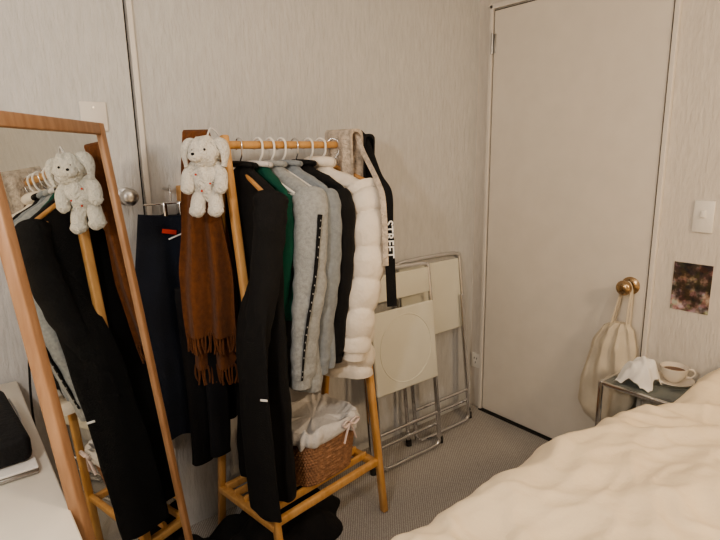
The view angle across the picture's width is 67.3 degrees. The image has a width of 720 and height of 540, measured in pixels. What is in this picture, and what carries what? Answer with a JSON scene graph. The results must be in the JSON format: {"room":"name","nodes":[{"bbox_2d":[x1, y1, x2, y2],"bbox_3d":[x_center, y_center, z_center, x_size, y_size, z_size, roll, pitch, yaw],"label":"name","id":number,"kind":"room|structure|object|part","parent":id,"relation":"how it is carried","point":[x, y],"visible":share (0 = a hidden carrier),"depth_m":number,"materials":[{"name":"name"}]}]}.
{"room":"bedroom","nodes":[
{"label":"bedroom","id":0,"kind":"room"},
{"bbox_2d":[123,0,479,525],"bbox_3d":[-0.626,-0.230,1.871,3.200,2.400,0.100,-10,15,-37],"label":"wall","id":1,"kind":"structure","parent":0,"point":[402,73],"depth_m":2.14,"materials":[{"name":"white paint"}]},
{"bbox_2d":[0,0,144,490],"bbox_3d":[-0.986,0.057,1.524,0.800,1.996,0.078,-10,15,-37],"label":"door","id":2,"kind":"structure","parent":1,"relation":"in","point":[55,55],"depth_m":1.57,"materials":[{"name":"beige paper"}]},
{"bbox_2d":[78,101,108,130],"bbox_3d":[-0.790,-0.456,1.607,0.075,0.085,0.010,-10,15,-37],"label":"wall plate","id":3,"kind":"object","parent":2,"relation":"attached to","point":[90,111],"visible":0.81,"depth_m":1.60,"materials":[{"name":"paint"}]},
{"bbox_3d":[-0.717,-0.227,1.675,0.056,0.056,0.066,-10,15,-37],"label":"door knob","id":4,"kind":"part","parent":2,"relation":"part of","materials":[{"name":"metal"}]},
{"bbox_2d":[125,0,176,461],"bbox_3d":[-0.685,-0.203,1.755,0.016,2.400,0.014,-10,15,-37],"label":"trim","id":5,"kind":"structure","parent":1,"relation":"attached to","point":[128,4],"depth_m":1.68,"materials":[{"name":"paint"}]},
{"bbox_2d":[162,185,180,200],"bbox_3d":[-0.590,-0.245,1.767,0.074,0.063,0.100,-10,15,-37],"label":"wall hook","id":6,"kind":"object","parent":1,"relation":"attached to","point":[178,187],"visible":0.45,"depth_m":1.79,"materials":[{"name":"brown wood"}]},
{"bbox_2d":[143,184,180,215],"bbox_3d":[-0.591,-0.225,1.734,0.210,0.097,0.063,-10,15,-37],"label":"hanger","id":7,"kind":"object","parent":6,"relation":"hanging from","point":[163,205],"visible":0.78,"depth_m":1.70,"materials":[{"name":"silver metal"}]},
{"bbox_2d":[190,403,548,539],"bbox_3d":[0.472,1.262,0.795,3.200,0.100,3.580,-10,15,-37],"label":"floor","id":8,"kind":"structure","parent":0,"point":[470,453],"depth_m":2.32,"materials":[{"name":"carpet"}]},
{"bbox_2d":[28,362,35,425],"bbox_3d":[-0.918,0.623,1.606,0.043,0.845,0.065,0,12,7],"label":"power cable","id":9,"kind":"object","parent":8,"relation":"on","point":[29,370],"visible":0.33,"depth_m":1.53,"materials":[{"name":"black rubber"}]},
{"bbox_2d":[0,381,82,539],"bbox_3d":[-0.823,0.846,0.865,0.730,0.730,1.480,-10,15,-37],"label":"desk","id":10,"kind":"object","parent":8,"relation":"on","point":[32,507],"visible":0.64,"depth_m":1.01,"materials":[{"name":"laminate"}]},
{"bbox_2d":[0,405,38,484],"bbox_3d":[-0.865,0.398,1.169,0.250,0.017,0.360,-10,15,-37],"label":"laptop","id":11,"kind":"object","parent":10,"relation":"on","point":[30,466],"visible":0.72,"depth_m":1.09,"materials":[{"name":"metal"}]},
{"bbox_2d":[0,391,31,468],"bbox_3d":[-0.870,0.361,1.158,0.252,0.058,0.332,-10,15,-37],"label":"pouch","id":12,"kind":"object","parent":11,"relation":"on","point":[15,442],"visible":1,"depth_m":1.11,"materials":[{"name":"fabric"}]},
{"bbox_2d":[0,110,192,539],"bbox_3d":[-0.532,0.398,1.224,0.170,1.438,0.470,-1,12,-1],"label":"floor mirror","id":13,"kind":"object","parent":8,"relation":"on","point":[66,255],"visible":1,"depth_m":1.11,"materials":[{"name":"brown wood"}]},
{"bbox_3d":[-0.617,-0.289,1.073,0.024,0.029,0.416,-1,12,-1],"label":"frame rail","id":14,"kind":"part","parent":13,"relation":"part of","materials":[{"name":"wood"}]},
{"bbox_2d":[192,534,214,539],"bbox_3d":[-0.534,0.960,1.833,0.189,0.084,0.256,-10,15,-37],"label":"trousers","id":15,"kind":"object","parent":8,"relation":"on","point":[195,536],"visible":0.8,"depth_m":1.87,"materials":[{"name":"black fabric"}]},
{"bbox_2d":[209,486,342,539],"bbox_3d":[-0.305,0.885,1.989,0.564,0.156,0.390,-10,15,-37],"label":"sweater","id":16,"kind":"object","parent":8,"relation":"on","point":[320,521],"visible":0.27,"depth_m":1.92,"materials":[{"name":"black fabric"}]},
{"bbox_2d":[218,135,387,539],"bbox_3d":[-0.225,0.259,1.900,0.398,1.420,0.540,11,17,43],"label":"clothes rack","id":17,"kind":"object","parent":8,"relation":"on","point":[225,489],"visible":0.41,"depth_m":1.88,"materials":[{"name":"brown wood"}]},
{"bbox_2d":[135,214,236,439],"bbox_3d":[-0.579,0.180,1.808,0.350,0.752,0.118,-10,15,-37],"label":"trousers","id":18,"kind":"object","parent":17,"relation":"attached to","point":[158,241],"visible":0.3,"depth_m":1.72,"materials":[{"name":"blue fabric"}]},
{"bbox_2d":[174,287,230,465],"bbox_3d":[-0.516,0.357,1.802,0.140,0.621,0.066,-1,12,-1],"label":"trousers","id":19,"kind":"object","parent":17,"relation":"hanging from","point":[209,404],"visible":0.46,"depth_m":1.81,"materials":[{"name":"black fabric"}]},
{"bbox_3d":[-0.549,0.357,1.802,0.085,0.621,0.044,-10,15,-37],"label":"trouser leg","id":20,"kind":"part","parent":19,"relation":"part of","materials":[{"name":"black fabric"}]},
{"bbox_3d":[-0.485,0.342,1.799,0.087,0.591,0.045,-10,15,-37],"label":"trouser leg","id":21,"kind":"part","parent":19,"relation":"part of","materials":[{"name":"black fabric"}]},
{"bbox_2d":[180,127,229,217],"bbox_3d":[-0.430,-0.271,1.505,0.129,0.248,0.110,-10,15,-37],"label":"plush toy","id":22,"kind":"object","parent":17,"relation":"hanging from","point":[205,177],"visible":1,"depth_m":1.49,"materials":[{"name":"white fabric"}]},
{"bbox_3d":[-0.472,-0.266,1.507,0.060,0.072,0.044,-10,15,-37],"label":"arm","id":23,"kind":"part","parent":22,"relation":"part of"},
{"bbox_3d":[-0.455,-0.199,1.527,0.043,0.058,0.056,5,14,27],"label":"leg","id":24,"kind":"part","parent":22,"relation":"part of","materials":[{"name":"white fabric"}]},
{"bbox_3d":[-0.408,-0.200,1.527,0.047,0.058,0.056,-10,15,-37],"label":"leg","id":25,"kind":"part","parent":22,"relation":"part of","materials":[{"name":"white fabric"}]},
{"bbox_3d":[-0.392,-0.268,1.508,0.042,0.072,0.061,-10,15,-37],"label":"arm","id":26,"kind":"part","parent":22,"relation":"part of"},
{"bbox_2d":[179,129,238,385],"bbox_3d":[-0.478,-0.017,1.680,0.167,0.812,0.092,-1,12,0],"label":"scarf","id":27,"kind":"object","parent":17,"relation":"hanging from","point":[207,270],"visible":0.77,"depth_m":1.68,"materials":[{"name":"orange fabric"}]},
{"bbox_3d":[-0.462,0.290,1.800,0.201,1.410,0.026,11,17,43],"label":"leg","id":28,"kind":"part","parent":17,"relation":"part of","materials":[{"name":"brown wood"}]},
{"bbox_3d":[-0.306,0.734,2.099,0.020,0.028,0.490,11,17,43],"label":"shelf rail","id":29,"kind":"part","parent":17,"relation":"part of","materials":[{"name":"brown wood"}]},
{"bbox_2d":[235,137,262,190],"bbox_3d":[-0.363,-0.313,1.640,0.014,0.175,0.326,-10,15,-36],"label":"clothes hanger","id":30,"kind":"object","parent":17,"relation":"hanging from","point":[249,178],"visible":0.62,"depth_m":1.59,"materials":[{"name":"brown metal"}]},
{"bbox_3d":[-0.321,0.312,1.666,0.205,1.420,0.026,11,17,43],"label":"leg","id":31,"kind":"part","parent":17,"relation":"part of","materials":[{"name":"brown wood"}]},
{"bbox_2d":[225,161,296,522],"bbox_3d":[-0.330,0.211,1.700,0.174,1.086,0.367,-10,15,-37],"label":"coat","id":32,"kind":"object","parent":17,"relation":"attached to","point":[264,408],"visible":0.84,"depth_m":1.61,"materials":[{"name":"black fabric"}]},
{"bbox_3d":[-0.283,0.318,1.629,0.125,0.906,0.169,-10,15,-37],"label":"panel","id":33,"kind":"part","parent":32,"relation":"part of","materials":[{"name":"black fabric"}]},
{"bbox_2d":[265,137,274,159],"bbox_3d":[-0.284,-0.333,1.721,0.324,0.174,0.009,9,16,38],"label":"clothes hanger","id":34,"kind":"object","parent":17,"relation":"hanging from","point":[267,138],"visible":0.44,"depth_m":1.70,"materials":[{"name":"white plastic"}]},
{"bbox_2d":[261,160,327,392],"bbox_3d":[-0.250,0.021,1.761,0.390,0.743,0.154,9,16,40],"label":"jacket","id":35,"kind":"object","parent":34,"relation":"hanging from","point":[310,203],"visible":0.56,"depth_m":1.63,"materials":[{"name":"grey fabric"}]},
{"bbox_2d":[253,137,294,194],"bbox_3d":[-0.315,-0.326,1.689,0.304,0.174,0.009,8,15,37],"label":"clothes hanger","id":36,"kind":"object","parent":17,"relation":"hanging from","point":[292,192],"visible":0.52,"depth_m":1.66,"materials":[{"name":"white plastic"}]},
{"bbox_2d":[247,160,293,320],"bbox_3d":[-0.294,-0.097,1.718,0.080,0.494,0.278,-12,16,-41],"label":"sweater","id":37,"kind":"object","parent":36,"relation":"hanging from","point":[263,169],"visible":0.18,"depth_m":1.63,"materials":[{"name":"green fabric"}]},
{"bbox_3d":[-0.237,-0.406,1.756,0.024,0.024,0.540,11,17,43],"label":"hanging rail","id":38,"kind":"part","parent":17,"relation":"part of","materials":[{"name":"brown wood"}]},
{"bbox_2d":[276,137,310,185],"bbox_3d":[-0.253,-0.341,1.752,0.304,0.174,0.009,8,15,36],"label":"clothes hanger","id":39,"kind":"object","parent":17,"relation":"hanging from","point":[279,138],"visible":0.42,"depth_m":1.73,"materials":[{"name":"white plastic"}]},
{"bbox_2d":[277,160,341,374],"bbox_3d":[-0.199,-0.015,1.808,0.347,0.696,0.104,9,16,40],"label":"sweatshirt","id":40,"kind":"object","parent":39,"relation":"hanging from","point":[326,341],"visible":0.29,"depth_m":1.71,"materials":[{"name":"grey fabric"}]},
{"bbox_2d":[291,138,298,159],"bbox_3d":[-0.215,-0.348,1.791,0.014,0.175,0.326,-11,16,-39],"label":"clothes hanger","id":41,"kind":"object","parent":17,"relation":"hanging from","point":[292,138],"visible":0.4,"depth_m":1.77,"materials":[{"name":"silver metal"}]},
{"bbox_2d":[315,138,326,155],"bbox_3d":[-0.135,-0.368,1.872,0.343,0.174,0.009,5,14,26],"label":"clothes hanger","id":42,"kind":"object","parent":17,"relation":"hanging from","point":[317,139],"visible":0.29,"depth_m":1.85,"materials":[{"name":"white plastic"}]},
{"bbox_2d":[304,156,384,378],"bbox_3d":[-0.098,-0.008,1.907,0.438,0.773,0.196,7,15,34],"label":"puffer jacket","id":43,"kind":"object","parent":42,"relation":"hanging from","point":[358,359],"visible":0.41,"depth_m":1.77,"materials":[{"name":"beige fabric"}]},
{"bbox_2d":[304,137,344,187],"bbox_3d":[-0.173,-0.359,1.833,0.324,0.174,0.009,8,15,37],"label":"clothes hanger","id":44,"kind":"object","parent":17,"relation":"hanging from","point":[307,138],"visible":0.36,"depth_m":1.81,"materials":[{"name":"white plastic"}]},
{"bbox_2d":[292,159,355,363],"bbox_3d":[-0.152,-0.035,1.850,0.344,0.676,0.097,9,16,40],"label":"blazer","id":45,"kind":"object","parent":44,"relation":"hanging from","point":[348,216],"visible":0.3,"depth_m":1.74,"materials":[{"name":"black fabric"}]},
{"bbox_2d":[291,393,359,486],"bbox_3d":[-0.172,0.621,1.998,0.320,0.226,0.284,-10,15,-37],"label":"wicker basket","id":46,"kind":"object","parent":17,"relation":"on","point":[323,426],"visible":0.7,"depth_m":1.92,"materials":[{"name":"brown wicker"}]},
{"bbox_3d":[-0.123,0.210,2.144,0.201,1.410,0.026,11,17,43],"label":"leg","id":47,"kind":"part","parent":17,"relation":"part of","materials":[{"name":"brown wood"}]},
{"bbox_3d":[-0.101,0.772,1.905,0.020,0.028,0.490,11,17,43],"label":"shelf rail","id":48,"kind":"part","parent":17,"relation":"part of","materials":[{"name":"brown wood"}]},
{"bbox_2d":[325,129,363,176],"bbox_3d":[-0.058,-0.377,1.937,0.130,0.245,0.086,10,17,43],"label":"scarf","id":49,"kind":"object","parent":17,"relation":"hanging from","point":[350,159],"visible":0.57,"depth_m":1.89,"materials":[{"name":"beige fabric"}]},
{"bbox_2d":[327,138,363,179],"bbox_3d":[-0.094,-0.377,1.914,0.307,0.176,0.016,0,12,4],"label":"clothes hanger","id":50,"kind":"object","parent":17,"relation":"hanging from","point":[336,167],"visible":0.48,"depth_m":1.91,"materials":[{"name":"silver metal"}]},
{"bbox_2d":[363,134,374,177],"bbox_3d":[-0.009,-0.378,1.974,0.121,0.228,0.074,11,17,43],"label":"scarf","id":51,"kind":"object","parent":17,"relation":"hanging from","point":[366,173],"visible":0.17,"depth_m":1.93,"materials":[{"name":"black fabric"}]},
{"bbox_2d":[354,130,396,306],"bbox_3d":[0.046,-0.189,1.863,0.056,0.581,0.295,-5,13,-18],"label":"strap","id":52,"kind":"object","parent":17,"relation":"hanging from","point":[385,192],"visible":0.96,"depth_m":1.76,"materials":[{"name":"black fabric"}]},
{"bbox_3d":[0.018,0.231,2.011,0.205,1.420,0.026,11,17,43],"label":"leg","id":53,"kind":"part","parent":17,"relation":"part of","materials":[{"name":"brown wood"}]},
{"bbox_2d":[363,261,442,475],"bbox_3d":[0.192,0.420,2.400,0.443,0.880,0.139,-10,15,-37],"label":"folding chair","id":54,"kind":"object","parent":8,"relation":"on","point":[404,344],"visible":0.77,"depth_m":2.38,"materials":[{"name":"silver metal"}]},
{"bbox_3d":[0.157,0.070,2.362,0.395,0.114,0.025,-10,15,-37],"label":"backrest","id":55,"kind":"part","parent":54,"relation":"part of","materials":[{"name":"beige plastic"}]},
{"bbox_3d":[0.199,0.338,2.371,0.365,0.358,0.054,-10,15,-37],"label":"seat","id":56,"kind":"part","parent":54,"relation":"part of","materials":[{"name":"beige plastic"}]},
{"bbox_3d":[0.208,0.528,2.405,0.376,0.657,0.094,-10,15,-37],"label":"leg frame","id":57,"kind":"part","parent":54,"relation":"part of","materials":[{"name":"silver metal"}]},
{"bbox_2d":[395,251,471,446],"bbox_3d":[0.371,0.367,2.631,0.458,0.880,0.139,-10,15,-37],"label":"folding chair","id":58,"kind":"object","parent":8,"relation":"on","point":[446,275],"visible":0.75,"depth_m":2.65,"materials":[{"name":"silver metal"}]},
{"bbox_3d":[0.347,0.141,2.609,0.400,0.348,0.051,-10,15,-37],"label":"backrest","id":59,"kind":"part","parent":58,"relation":"part of","materials":[{"name":"beige plastic"}]},
{"bbox_3d":[0.387,0.474,2.636,0.391,0.657,0.094,-10,15,-37],"label":"leg frame","id":60,"kind":"part","parent":58,"relation":"part of","materials":[{"name":"silver metal"}]},
{"bbox_2d":[595,370,696,425],"bbox_3d":[1.099,0.667,2.064,0.270,0.505,0.290,-10,15,-37],"label":"side table","id":61,"kind":"object","parent":8,"relation":"on","point":[660,394],"visible":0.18,"depth_m":1.97,"materials":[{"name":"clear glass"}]},
{"bbox_3d":[0.914,0.664,2.094,0.015,0.505,0.015,-10,15,-37],"label":"leg","id":62,"kind":"part","parent":61,"relation":"part of","materials":[{"name":"silver metal"}]},
{"bbox_3d":[1.010,0.407,2.119,0.255,0.014,0.014,-10,15,-37],"label":"frame rail","id":63,"kind":"part","parent":61,"relation":"part of","materials":[{"name":"silver metal"}]},
{"bbox_3d":[0.995,0.447,1.936,0.014,0.014,0.275,-10,15,-37],"label":"frame rail","id":64,"kind":"part","parent":61,"relation":"part of","materials":[{"name":"silver metal"}]},
{"bbox_2d":[614,356,663,392],"bbox_3d":[1.034,0.365,1.997,0.133,0.109,0.139,-10,15,-37],"label":"crumpled tissue","id":65,"kind":"object","parent":61,"relation":"on","point":[642,371],"visible":1,"depth_m":1.96,"materials":[{"name":"paper"}]},
{"bbox_2d":[655,371,694,386],"bbox_3d":[1.165,0.410,2.013,0.140,0.016,0.140,-10,15,-37],"label":"saucer","id":66,"kind":"object","parent":61,"relation":"on","point":[686,382],"visible":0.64,"depth_m":1.99,"materials":[{"name":"ceramic"}]},
{"bbox_2d":[660,361,695,382],"bbox_3d":[1.169,0.385,2.001,0.094,0.058,0.109,-10,15,-37],"label":"teacup","id":67,"kind":"object","parent":66,"relation":"on","point":[673,372],"visible":1,"depth_m":1.99,"materials":[{"name":"ceramic"}]},
{"bbox_3d":[1.216,0.382,1.986,0.031,0.039,0.007,4,13,21],"label":"handle","id":68,"kind":"part","parent":67,"relation":"part of","materials":[{"name":"ceramic"}]},
{"bbox_3d":[1.070,0.932,0.832,1.820,0.510,1.360,-10,15,-37],"label":"bed","id":69,"kind":"object","parent":8,"relation":"on","visible":0},
{"bbox_2d":[391,368,719,539],"bbox_3d":[0.959,0.729,0.912,1.900,0.457,1.568,-10,15,-37],"label":"duvet","id":70,"kind":"object","parent":69,"relation":"on","point":[646,471],"visible":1,"depth_m":1.24,"materials":[{"name":"beige fabric"}]},
{"bbox_2d":[470,0,719,406],"bbox_3d":[1.668,-0.183,1.463,0.100,2.400,3.380,-10,15,-37],"label":"wall","id":71,"kind":"structure","parent":0,"point":[692,173],"depth_m":1.98,"materials":[{"name":"paint"}]},
{"bbox_2d":[471,352,478,367],"bbox_3d":[0.621,0.482,2.899,0.009,0.080,0.055,-10,15,-37],"label":"wall outlet","id":72,"kind":"object","parent":71,"relation":"attached to","point":[475,356],"visible":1,"depth_m":2.90,"materials":[{"name":"white plastic"}]},
{"bbox_2d":[478,408,551,440],"bbox_3d":[0.898,0.808,2.603,0.024,0.008,0.820,-10,15,-37],"label":"trim","id":73,"kind":"structure","parent":71,"relation":"attached to","point":[481,409],"depth_m":2.73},
{"bbox_2d":[482,0,674,438],"bbox_3d":[0.854,-0.161,2.375,0.088,1.984,0.797,-10,15,-37],"label":"door","id":74,"kind":"structure","parent":71,"relation":"in","point":[579,91],"depth_m":2.34,"materials":[{"name":"wood"}]},
{"bbox_2d":[578,281,636,420],"bbox_3d":[1.030,0.354,2.240,0.128,0.642,0.235,-10,15,-37],"label":"tote bag","id":75,"kind":"object","parent":74,"relation":"hanging from","point":[613,345],"visible":0.79,"depth_m":2.20,"materials":[{"name":"beige fabric"}]},
{"bbox_3d":[1.055,0.069,2.149,0.066,0.060,0.060,-10,15,-37],"label":"knob","id":76,"kind":"part","parent":74,"relation":"part of","materials":[{"name":"gold metal"}]},
{"bbox_3d":[1.059,0.068,2.152,0.076,0.072,0.072,-10,15,-37],"label":"door knob","id":77,"kind":"part","parent":74,"relation":"part of","materials":[{"name":"gold metal"}]},
{"bbox_2d":[478,0,682,407],"bbox_3d":[0.882,-0.167,2.393,0.020,2.033,0.834,-10,15,-37],"label":"trim","id":78,"kind":"structure","parent":71,"relation":"attached to","point":[678,3],"depth_m":2.15,"materials":[{"name":"paint"}]},
{"bbox_2d":[670,261,713,314],"bbox_3d":[1.230,0.066,2.010,0.003,0.182,0.130,-10,15,-37],"label":"print","id":79,"kind":"object","parent":71,"relation":"attached to","point":[691,284],"visible":1,"depth_m":2.01},
{"bbox_2d":[691,200,715,232],"bbox_3d":[1.229,-0.191,1.938,0.016,0.115,0.068,-10,15,-37],"label":"light switch","id":80,"kind":"object","parent":71,"relation":"attached to","point":[704,211],"visible":1,"depth_m":1.94,"materials":[{"name":"white plastic"}]}
]}

